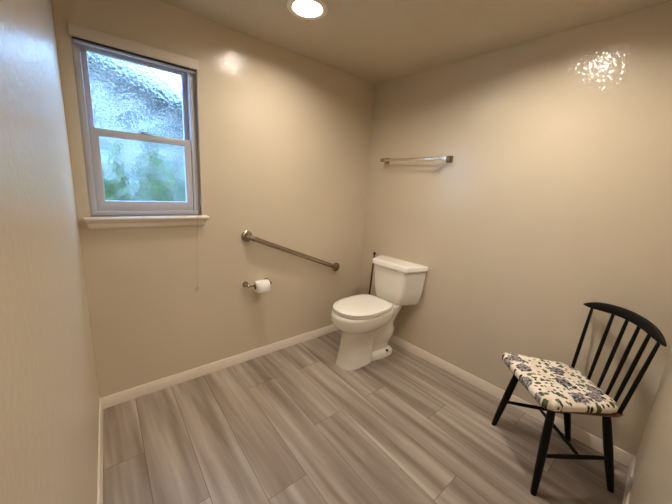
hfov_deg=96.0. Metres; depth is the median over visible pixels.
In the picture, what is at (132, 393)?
baseboard
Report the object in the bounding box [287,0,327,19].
ceiling light
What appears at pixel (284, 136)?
wall
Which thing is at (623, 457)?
baseboard
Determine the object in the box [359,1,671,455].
wall
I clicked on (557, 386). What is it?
seat cushion
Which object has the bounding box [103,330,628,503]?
floor
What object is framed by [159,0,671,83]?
ceiling
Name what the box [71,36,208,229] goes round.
window
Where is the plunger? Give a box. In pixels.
[369,252,375,294]
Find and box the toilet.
[331,255,427,370]
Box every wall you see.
[0,0,98,503]
[51,0,374,397]
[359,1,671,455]
[628,346,671,503]
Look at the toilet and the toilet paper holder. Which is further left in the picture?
the toilet paper holder
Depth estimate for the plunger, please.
2.80 m
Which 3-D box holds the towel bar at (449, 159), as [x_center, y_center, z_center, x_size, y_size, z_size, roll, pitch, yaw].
[0.613,-0.734,2.411,0.078,0.048,0.638,-7,16,-41]
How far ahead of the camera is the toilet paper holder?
2.23 m
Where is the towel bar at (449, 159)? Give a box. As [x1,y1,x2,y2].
[380,156,452,163]
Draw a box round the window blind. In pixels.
[67,22,198,289]
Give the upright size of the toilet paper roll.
0.082 m
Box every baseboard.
[97,398,102,503]
[100,324,338,408]
[389,335,635,466]
[622,457,635,503]
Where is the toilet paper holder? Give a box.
[242,278,271,287]
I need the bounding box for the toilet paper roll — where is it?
[253,279,269,292]
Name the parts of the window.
sash rail, pane, sash rail, pane, sill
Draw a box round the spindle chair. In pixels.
[491,302,666,495]
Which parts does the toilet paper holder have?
post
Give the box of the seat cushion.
[502,353,618,413]
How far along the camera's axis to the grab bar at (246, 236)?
2.33 m
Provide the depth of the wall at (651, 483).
1.08 m
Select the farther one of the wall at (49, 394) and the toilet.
the toilet
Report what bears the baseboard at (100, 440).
attached to the wall at (49, 394)
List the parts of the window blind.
rail, pull cord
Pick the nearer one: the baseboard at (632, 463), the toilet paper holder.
the baseboard at (632, 463)
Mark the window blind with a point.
(83, 35)
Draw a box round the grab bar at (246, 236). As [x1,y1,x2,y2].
[241,231,338,270]
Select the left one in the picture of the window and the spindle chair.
the window

